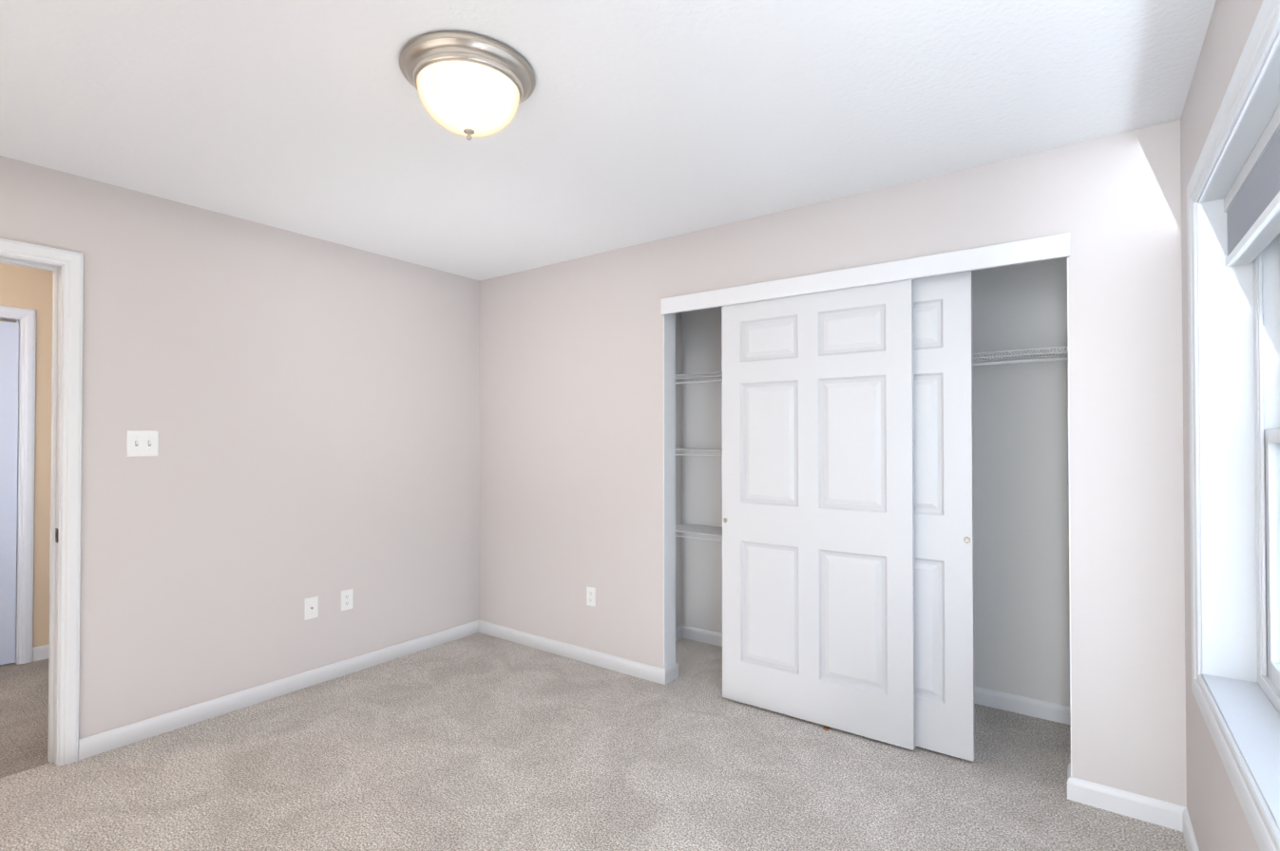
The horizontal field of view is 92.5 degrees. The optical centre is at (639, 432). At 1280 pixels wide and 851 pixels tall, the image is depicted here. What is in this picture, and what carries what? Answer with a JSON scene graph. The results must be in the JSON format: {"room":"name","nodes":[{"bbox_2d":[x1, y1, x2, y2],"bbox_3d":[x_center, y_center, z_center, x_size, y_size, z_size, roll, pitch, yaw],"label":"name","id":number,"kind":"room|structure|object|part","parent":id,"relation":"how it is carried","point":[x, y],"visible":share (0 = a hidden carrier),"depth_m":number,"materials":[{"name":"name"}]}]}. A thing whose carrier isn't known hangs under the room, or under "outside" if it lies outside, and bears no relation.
{"room":"empty bedroom","nodes":[
{"label":"empty bedroom","id":0,"kind":"room"},
{"bbox_2d":[0,658,49,779],"bbox_3d":[-3.250,1.426,3.513,2.478,0.100,5.375,0,-1,36],"label":"floor","id":1,"kind":"structure","parent":0,"point":[24,712],"depth_m":2.95,"materials":[{"name":"beige carpet"}]},
{"bbox_2d":[0,263,53,648],"bbox_3d":[-3.934,0.155,3.402,0.115,2.440,4.230,0,-1,36],"label":"wall","id":2,"kind":"structure","parent":0,"point":[26,287],"depth_m":3.70,"materials":[{"name":"beige paint"}]},
{"bbox_2d":[0,321,19,665],"bbox_3d":[-3.958,0.355,3.327,0.035,2.015,0.809,0,-1,36],"label":"hall door","id":3,"kind":"structure","parent":2,"relation":"in","point":[9,379],"depth_m":3.62,"materials":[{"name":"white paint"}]},
{"bbox_2d":[0,305,36,665],"bbox_3d":[-3.970,0.317,3.337,0.134,2.116,0.947,0,-1,36],"label":"door frame","id":4,"kind":"structure","parent":2,"relation":"attached to","point":[28,316],"depth_m":3.65,"materials":[{"name":"white paint"}]},
{"bbox_2d":[32,644,49,662],"bbox_3d":[-3.178,1.344,4.323,0.013,0.082,1.598,0,-1,36],"label":"baseboard","id":5,"kind":"structure","parent":2,"relation":"attached to","point":[40,653],"depth_m":3.70,"materials":[{"name":"white wood"}]},
{"bbox_2d":[0,155,479,739],"bbox_3d":[-2.108,0.151,2.991,0.115,2.440,3.449,0,-1,36],"label":"wall","id":6,"kind":"structure","parent":0,"point":[308,407],"depth_m":3.09,"materials":[{"name":"grey paint"}]},
{"bbox_2d":[0,238,83,766],"bbox_3d":[-2.669,0.304,2.216,0.150,2.116,0.947,0,-1,36],"label":"door frame","id":7,"kind":"structure","parent":6,"relation":"attached to","point":[71,262],"depth_m":2.53,"materials":[{"name":"white wood"}]},
{"bbox_2d":[55,528,58,543],"bbox_3d":[-2.404,0.427,2.525,0.042,0.058,0.007,0,-1,36],"label":"strike plate","id":8,"kind":"object","parent":7,"relation":"attached to","point":[56,534],"visible":1,"depth_m":2.52,"materials":[{"name":"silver metal"}]},
{"bbox_2d":[126,430,158,457],"bbox_3d":[-2.216,0.051,2.732,0.016,0.116,0.116,0,-1,36],"label":"switch plate","id":9,"kind":"object","parent":6,"relation":"attached to","point":[142,443],"visible":1,"depth_m":2.73,"materials":[{"name":"white plastic"}]},
{"bbox_2d":[78,620,477,760],"bbox_3d":[-1.725,1.334,3.397,0.013,0.082,2.090,0,-1,36],"label":"baseboard","id":10,"kind":"structure","parent":6,"relation":"attached to","point":[103,742],"depth_m":3.09,"materials":[{"name":"white wood"}]},
{"bbox_2d":[304,595,318,620],"bbox_3d":[-1.780,0.956,3.324,0.014,0.116,0.072,0,-1,36],"label":"outlet","id":11,"kind":"object","parent":6,"relation":"attached to","point":[311,610],"visible":1,"depth_m":3.32,"materials":[{"name":"white plastic"}]},
{"bbox_2d":[340,588,353,611],"bbox_3d":[-1.667,0.956,3.487,0.007,0.116,0.072,0,-1,36],"label":"duplex electrical outlet","id":12,"kind":"object","parent":6,"relation":"attached to","point":[346,603],"visible":1,"depth_m":3.48,"materials":[{"name":"white plastic"}]},
{"bbox_2d":[0,632,1186,850],"bbox_3d":[-0.677,1.406,1.647,3.878,0.100,5.375,0,-1,36],"label":"floor carpet","id":13,"kind":"object","parent":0,"point":[477,741],"visible":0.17,"depth_m":2.41,"materials":[{"name":"beige carpet"}]},
{"bbox_2d":[0,0,1216,281],"bbox_3d":[-1.397,-1.128,2.196,5.656,0.100,5.375,0,-1,36],"label":"ceiling","id":14,"kind":"structure","parent":0,"point":[635,122],"depth_m":2.02,"materials":[{"name":"white paint"}]},
{"bbox_2d":[399,30,535,140],"bbox_3d":[-0.514,-0.980,1.844,0.394,0.203,0.394,0,-1,36],"label":"ceiling light","id":15,"kind":"object","parent":14,"relation":"attached to","point":[469,85],"visible":1,"depth_m":1.74,"materials":[{"name":"white glass"}]},
{"bbox_3d":[-0.514,-0.969,1.844,0.300,0.126,0.300,0,-1,36],"label":"lamp shade","id":16,"kind":"part","parent":15,"relation":"part of","materials":[{"name":"white glass"}]},
{"bbox_2d":[478,119,1186,807],"bbox_3d":[0.407,0.153,3.226,3.681,2.440,0.115,0,-1,36],"label":"wall","id":17,"kind":"structure","parent":0,"point":[570,490],"depth_m":2.61,"materials":[{"name":"grey paint"}]},
{"bbox_2d":[477,620,674,685],"bbox_3d":[-0.476,1.338,3.789,1.535,0.082,0.034,0,-1,36],"label":"baseboard","id":18,"kind":"structure","parent":17,"relation":"attached to","point":[646,672],"depth_m":3.68,"materials":[{"name":"white wood"}]},
{"bbox_2d":[586,586,595,607],"bbox_3d":[-0.292,0.980,3.649,0.072,0.116,0.007,0,-1,36],"label":"outlet","id":19,"kind":"object","parent":17,"relation":"attached to","point":[590,596],"visible":1,"depth_m":3.65,"materials":[{"name":"white plastic"}]},
{"bbox_2d":[660,232,1069,314],"bbox_3d":[0.862,-0.693,2.823,1.835,0.086,0.019,0,-1,36],"label":"trim","id":20,"kind":"structure","parent":17,"relation":"attached to","point":[1041,249],"depth_m":2.67,"materials":[{"name":"white wood"}]},
{"bbox_2d":[663,257,1071,777],"bbox_3d":[0.901,0.282,2.867,1.823,2.010,0.114,0,-1,36],"label":"door frame","id":21,"kind":"structure","parent":17,"relation":"attached to","point":[669,489],"depth_m":3.39,"materials":[{"name":"white wood"}]},
{"bbox_2d":[1067,764,1176,830],"bbox_3d":[1.717,1.321,2.198,0.305,0.082,0.034,0,-1,36],"label":"baseboard","id":22,"kind":"structure","parent":17,"relation":"attached to","point":[1136,807],"depth_m":2.18,"materials":[{"name":"white wood"}]},
{"bbox_2d":[675,257,1069,706],"bbox_3d":[1.093,0.153,3.248,2.596,2.440,0.726,0,-1,36],"label":"wall","id":23,"kind":"structure","parent":0,"point":[1021,543],"depth_m":3.03,"materials":[{"name":"white paint"}]},
{"bbox_2d":[675,625,682,641],"bbox_3d":[0.102,1.339,3.873,0.013,0.082,0.596,0,-1,36],"label":"baseboard","id":24,"kind":"structure","parent":23,"relation":"attached to","point":[678,630],"depth_m":4.08,"materials":[{"name":"white wood"}]},
{"bbox_2d":[675,523,722,541],"bbox_3d":[0.459,0.773,3.817,0.660,0.322,0.308,0,-1,36],"label":"closet shelf","id":25,"kind":"object","parent":23,"relation":"attached to","point":[690,529],"visible":0.48,"depth_m":3.81,"materials":[{"name":"white metal"}]},
{"bbox_2d":[675,448,722,456],"bbox_3d":[0.459,0.268,3.823,0.660,0.322,0.308,0,-1,36],"label":"closet shelf","id":26,"kind":"object","parent":23,"relation":"attached to","point":[706,450],"visible":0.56,"depth_m":3.72,"materials":[{"name":"white metal"}]},
{"bbox_2d":[675,345,1068,384],"bbox_3d":[1.195,-0.202,3.294,2.480,0.322,0.308,0,-1,36],"label":"closet shelf","id":27,"kind":"object","parent":23,"relation":"attached to","point":[690,377],"visible":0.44,"depth_m":2.85,"materials":[{"name":"white metal"}]},
{"bbox_2d":[682,625,1070,725],"bbox_3d":[1.281,1.334,3.397,2.481,0.082,0.012,0,-1,36],"label":"baseboard","id":28,"kind":"structure","parent":23,"relation":"attached to","point":[1035,708],"depth_m":3.01,"materials":[{"name":"white wood"}]},
{"bbox_2d":[1180,0,1279,850],"bbox_3d":[0.836,0.125,0.563,0.140,2.440,5.375,0,-1,36],"label":"wall","id":29,"kind":"structure","parent":0,"point":[1218,818],"depth_m":1.73,"materials":[{"name":"grey paint"}]},
{"bbox_2d":[1176,804,1199,850],"bbox_3d":[0.561,1.301,0.302,0.013,0.082,4.419,0,-1,36],"label":"baseboard","id":30,"kind":"structure","parent":29,"relation":"attached to","point":[1183,823],"depth_m":2.03,"materials":[{"name":"white wood"}]},
{"bbox_2d":[1186,0,1279,850],"bbox_3d":[1.371,0.011,1.267,0.216,1.547,1.339,0,-1,36],"label":"window","id":31,"kind":"structure","parent":29,"relation":"in","point":[1266,261],"depth_m":1.73,"materials":[{"name":"white plastic"}]},
{"bbox_2d":[1223,104,1279,267],"bbox_3d":[1.365,-0.579,1.278,0.054,0.197,1.163,0,-1,36],"label":"window blind","id":32,"kind":"object","parent":31,"relation":"attached to","point":[1251,203],"visible":1,"depth_m":1.48,"materials":[{"name":"white plastic"}]},
{"bbox_3d":[1.427,0.005,1.227,0.038,1.229,1.031,0,-1,36],"label":"pane","id":33,"kind":"part","parent":31,"relation":"part of","materials":[{"name":"clear glass"}]},
{"bbox_3d":[0.895,-0.707,2.869,1.811,0.029,0.086,0,-1,36],"label":"track rail","id":34,"kind":"object","parent":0,"visible":0},
{"bbox_2d":[721,279,915,750],"bbox_3d":[0.800,0.340,2.891,0.914,2.030,0.039,0,-1,36],"label":"closet door","id":35,"kind":"structure","parent":34,"relation":"hanging from","point":[818,618],"depth_m":2.84,"materials":[{"name":"white paint"}]},
{"bbox_2d":[913,270,974,762],"bbox_3d":[1.004,0.339,2.798,0.914,2.030,0.039,0,-1,36],"label":"closet door","id":36,"kind":"structure","parent":34,"relation":"hanging from","point":[944,552],"depth_m":2.58,"materials":[{"name":"white paint"}]}
]}

